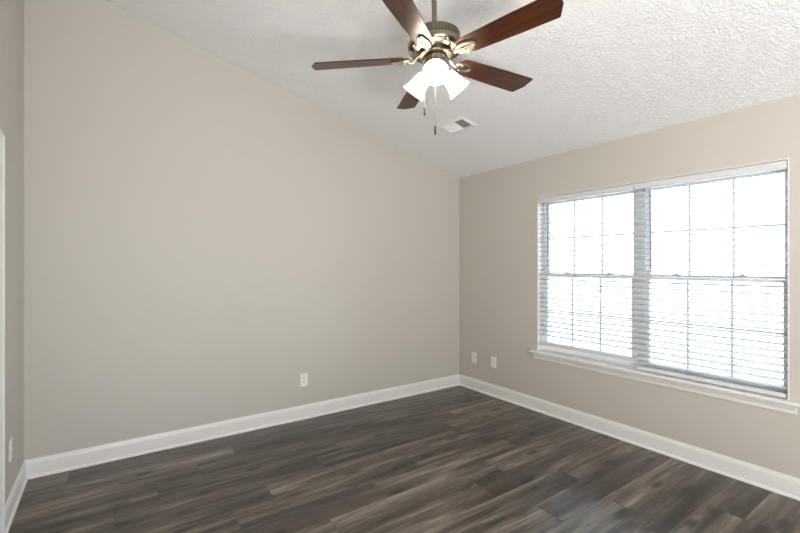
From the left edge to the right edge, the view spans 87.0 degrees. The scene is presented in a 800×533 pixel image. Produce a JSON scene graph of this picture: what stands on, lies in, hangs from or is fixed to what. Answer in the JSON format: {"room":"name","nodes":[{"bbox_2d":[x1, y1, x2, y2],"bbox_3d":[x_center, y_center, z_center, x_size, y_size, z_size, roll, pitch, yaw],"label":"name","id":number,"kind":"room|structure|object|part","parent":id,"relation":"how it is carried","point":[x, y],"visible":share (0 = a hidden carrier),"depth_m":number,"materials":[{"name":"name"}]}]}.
{"room":"empty bedroom","nodes":[
{"label":"empty bedroom","id":0,"kind":"room"},
{"bbox_2d":[0,0,23,503],"bbox_3d":[-1.386,-0.320,1.075,0.150,3.458,4.037,0,0,-35],"label":"wall","id":1,"kind":"structure","parent":0,"point":[11,11],"depth_m":2.49,"materials":[{"name":"beige paint"}]},
{"bbox_2d":[0,129,4,532],"bbox_3d":[-1.823,0.368,1.742,0.194,2.081,0.939,0,0,-35],"label":"door frame","id":2,"kind":"structure","parent":1,"relation":"in","point":[2,136],"depth_m":2.14,"materials":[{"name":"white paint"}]},
{"bbox_2d":[9,437,12,461],"bbox_3d":[-2.194,1.039,2.378,0.009,0.116,0.072,0,0,-35],"label":"wall outlet","id":3,"kind":"object","parent":1,"relation":"attached to","point":[11,439],"visible":1,"depth_m":2.37,"materials":[{"name":"white plastic"}]},
{"bbox_2d":[5,460,27,532],"bbox_3d":[-1.316,1.346,1.124,0.021,0.126,4.037,0,0,-35],"label":"baseboard","id":4,"kind":"structure","parent":1,"relation":"attached to","point":[11,505],"depth_m":2.44,"materials":[{"name":"white paint"}]},
{"bbox_2d":[24,0,458,459],"bbox_3d":[-0.929,-0.320,3.942,4.172,3.458,0.150,0,0,-35],"label":"wall","id":5,"kind":"structure","parent":0,"point":[203,237],"depth_m":3.38,"materials":[{"name":"beige paint"}]},
{"bbox_2d":[25,374,458,479],"bbox_3d":[-0.880,1.346,3.872,3.872,0.126,0.021,0,0,-35],"label":"baseboard","id":6,"kind":"structure","parent":5,"relation":"attached to","point":[38,467],"depth_m":3.43,"materials":[{"name":"white paint"}]},
{"bbox_2d":[300,373,307,386],"bbox_3d":[-0.883,1.054,3.877,0.072,0.116,0.009,0,0,-35],"label":"wall outlet","id":7,"kind":"object","parent":5,"relation":"attached to","point":[303,377],"visible":1,"depth_m":3.87,"materials":[{"name":"white plastic"}]},
{"bbox_2d":[8,385,799,532],"bbox_3d":[0.266,1.469,2.223,4.172,0.120,4.337,0,0,-35],"label":"floor","id":8,"kind":"structure","parent":0,"point":[456,459],"depth_m":2.70,"materials":[{"name":"brown wood"}]},
{"bbox_2d":[105,0,799,177],"bbox_3d":[0.409,-1.557,2.323,4.522,1.304,4.337,0,0,-35],"label":"ceiling","id":9,"kind":"structure","parent":0,"point":[601,71],"depth_m":2.86,"materials":[{"name":"white paint"}]},
{"bbox_2d":[311,0,563,134],"bbox_3d":[0.232,-1.117,2.226,1.224,0.886,1.278,0,0,-28],"label":"ceiling fan","id":10,"kind":"object","parent":9,"relation":"hanging from","point":[435,44],"visible":1,"depth_m":2.10,"materials":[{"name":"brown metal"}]},
{"bbox_3d":[-0.212,-1.071,2.236,0.525,0.006,0.138,-1,12,5],"label":"blade","id":11,"kind":"part","parent":10,"relation":"part of","materials":[{"name":"brown wood"}]},
{"bbox_3d":[0.030,-1.089,1.834,0.138,0.006,0.525,13,4,23],"label":"blade","id":12,"kind":"part","parent":10,"relation":"part of","materials":[{"name":"brown wood"}]},
{"bbox_3d":[0.095,-1.067,2.591,0.138,0.006,0.525,-15,1,-13],"label":"blade","id":13,"kind":"part","parent":10,"relation":"part of","materials":[{"name":"brown wood"}]},
{"bbox_3d":[0.103,-0.970,2.260,0.126,0.110,0.126,1,43,-54],"label":"lamp shade","id":14,"kind":"part","parent":10,"relation":"part of","materials":[{"name":"white glass"}]},
{"bbox_2d":[430,60,440,67],"bbox_3d":[0.181,-1.019,2.140,0.054,0.054,0.036,-1,42,6],"label":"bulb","id":15,"kind":"object","parent":10,"relation":"attached to","point":[433,62],"depth_m":2.12,"materials":[{"name":"white glass"}]},
{"bbox_3d":[0.177,-0.983,2.100,0.053,0.053,0.074,-1,42,6],"label":"bulb","id":16,"kind":"part","parent":10,"relation":"part of","materials":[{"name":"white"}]},
{"bbox_3d":[0.177,-0.977,2.094,0.126,0.126,0.110,-1,42,6],"label":"lamp shade","id":17,"kind":"part","parent":10,"relation":"part of","materials":[{"name":"white glass"}]},
{"bbox_3d":[0.284,-0.974,2.241,0.110,0.126,0.126,46,-18,-16],"label":"lamp shade","id":18,"kind":"part","parent":10,"relation":"part of","materials":[{"name":"white glass"}]},
{"bbox_3d":[0.528,-1.082,2.408,0.525,0.006,0.138,0,-16,-31],"label":"blade","id":19,"kind":"part","parent":10,"relation":"part of","materials":[{"name":"brown wood"}]},
{"bbox_3d":[0.487,-1.096,1.940,0.525,0.006,0.138,-3,-16,41],"label":"blade","id":20,"kind":"part","parent":10,"relation":"part of","materials":[{"name":"brown wood"}]},
{"bbox_2d":[438,115,476,134],"bbox_3d":[0.508,-1.247,3.757,0.183,0.052,0.332,0,0,-35],"label":"ceiling vent","id":21,"kind":"object","parent":9,"relation":"in","point":[461,123],"visible":1,"depth_m":3.74,"materials":[{"name":"white metal"}]},
{"bbox_2d":[459,94,799,478],"bbox_3d":[1.917,0.189,3.371,0.150,2.441,4.037,0,0,-35],"label":"wall","id":22,"kind":"structure","parent":0,"point":[498,207],"depth_m":3.48,"materials":[{"name":"beige paint"}]},
{"bbox_2d":[472,352,476,362],"bbox_3d":[0.841,1.047,4.781,0.008,0.116,0.072,0,0,-35],"label":"wall plate","id":23,"kind":"object","parent":22,"relation":"attached to","point":[474,355],"visible":1,"depth_m":4.77,"materials":[{"name":"white plastic"}]},
{"bbox_2d":[491,356,495,367],"bbox_3d":[1.008,1.044,4.539,0.009,0.116,0.072,0,0,-35],"label":"wall outlet","id":24,"kind":"object","parent":22,"relation":"attached to","point":[493,359],"visible":1,"depth_m":4.53,"materials":[{"name":"white plastic"}]},
{"bbox_2d":[543,190,639,367],"bbox_3d":[1.685,0.093,3.769,0.074,1.501,0.918,0,0,-35],"label":"window","id":25,"kind":"structure","parent":22,"relation":"in","point":[635,364],"depth_m":3.67,"materials":[{"name":"white plastic"}]},
{"bbox_2d":[537,184,637,361],"bbox_3d":[1.614,0.060,3.716,0.082,1.406,0.906,0,0,-35],"label":"window blind","id":26,"kind":"object","parent":25,"relation":"attached to","point":[625,188],"visible":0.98,"depth_m":3.67,"materials":[{"name":"white plastic"}]},
{"bbox_3d":[1.430,0.073,4.000,0.059,1.356,0.002,0,0,-35],"label":"ladder cord","id":27,"kind":"part","parent":26,"relation":"part of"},
{"bbox_3d":[1.623,0.073,3.722,0.059,1.356,0.002,0,0,-35],"label":"ladder cord","id":28,"kind":"part","parent":26,"relation":"part of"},
{"bbox_3d":[1.623,0.746,3.722,0.050,0.034,0.894,0,0,-35],"label":"rail","id":29,"kind":"part","parent":26,"relation":"part of","materials":[{"name":"white plastic"}]},
{"bbox_3d":[1.663,0.441,3.766,0.036,0.739,0.866,0,0,-35],"label":"sash","id":30,"kind":"part","parent":25,"relation":"part of","materials":[{"name":"white plastic"}]},
{"bbox_3d":[1.692,-0.260,3.786,0.026,0.742,0.866,0,0,-35],"label":"sash","id":31,"kind":"part","parent":25,"relation":"part of","materials":[{"name":"clear glass"}]},
{"bbox_2d":[459,374,799,500],"bbox_3d":[1.847,1.346,3.322,0.021,0.126,4.037,0,0,-35],"label":"baseboard","id":32,"kind":"structure","parent":22,"relation":"attached to","point":[777,482],"depth_m":3.18,"materials":[{"name":"white paint"}]},
{"bbox_2d":[537,158,788,399],"bbox_3d":[1.887,0.084,3.350,0.079,1.481,1.835,0,0,-35],"label":"trim","id":33,"kind":"structure","parent":22,"relation":"attached to","point":[539,216],"depth_m":4.08,"materials":[{"name":"white paint"}]},
{"bbox_2d":[529,350,799,414],"bbox_3d":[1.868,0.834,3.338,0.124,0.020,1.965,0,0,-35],"label":"trim","id":34,"kind":"structure","parent":22,"relation":"attached to","point":[624,368],"depth_m":3.10,"materials":[{"name":"white paint"}]},
{"bbox_2d":[640,169,787,392],"bbox_3d":[2.208,0.093,3.015,0.074,1.501,0.918,0,0,-35],"label":"window","id":35,"kind":"structure","parent":22,"relation":"in","point":[642,194],"depth_m":3.10,"materials":[{"name":"white plastic"}]},
{"bbox_3d":[2.210,0.093,3.016,0.070,1.501,0.918,0,0,-35],"label":"frame","id":36,"kind":"part","parent":35,"relation":"part of","materials":[{"name":"white plastic"}]},
{"bbox_2d":[634,160,787,397],"bbox_3d":[2.134,0.087,2.968,0.082,1.461,0.906,0,0,-35],"label":"window blind","id":37,"kind":"object","parent":35,"relation":"attached to","point":[779,165],"visible":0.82,"depth_m":2.89,"materials":[{"name":"white plastic"}]},
{"bbox_3d":[1.950,0.101,3.252,0.059,1.411,0.002,0,0,-35],"label":"ladder cord","id":38,"kind":"part","parent":37,"relation":"part of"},
{"bbox_3d":[2.143,0.805,2.974,0.050,0.026,0.894,0,0,-35],"label":"rail","id":39,"kind":"part","parent":37,"relation":"part of","materials":[{"name":"white plastic"}]},
{"bbox_3d":[2.336,0.101,2.696,0.059,1.411,0.002,0,0,-35],"label":"ladder cord","id":40,"kind":"part","parent":37,"relation":"part of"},
{"bbox_3d":[2.199,0.441,2.996,0.036,0.739,0.866,0,0,-35],"label":"sash","id":41,"kind":"part","parent":35,"relation":"part of","materials":[{"name":"white plastic"}]},
{"bbox_3d":[2.227,-0.260,3.016,0.026,0.742,0.866,0,0,-35],"label":"sash","id":42,"kind":"part","parent":35,"relation":"part of","materials":[{"name":"clear glass"}]},
{"label":"outside","id":43,"kind":"structure","parent":0,"visible":0},
{"bbox_2d":[549,283,782,383],"bbox_3d":[16.757,1.969,14.082,36.407,0.120,64.000,0,0,-35],"label":"ground","id":44,"kind":"structure","parent":43,"point":[675,292],"depth_m":13.87,"materials":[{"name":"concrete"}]}
]}

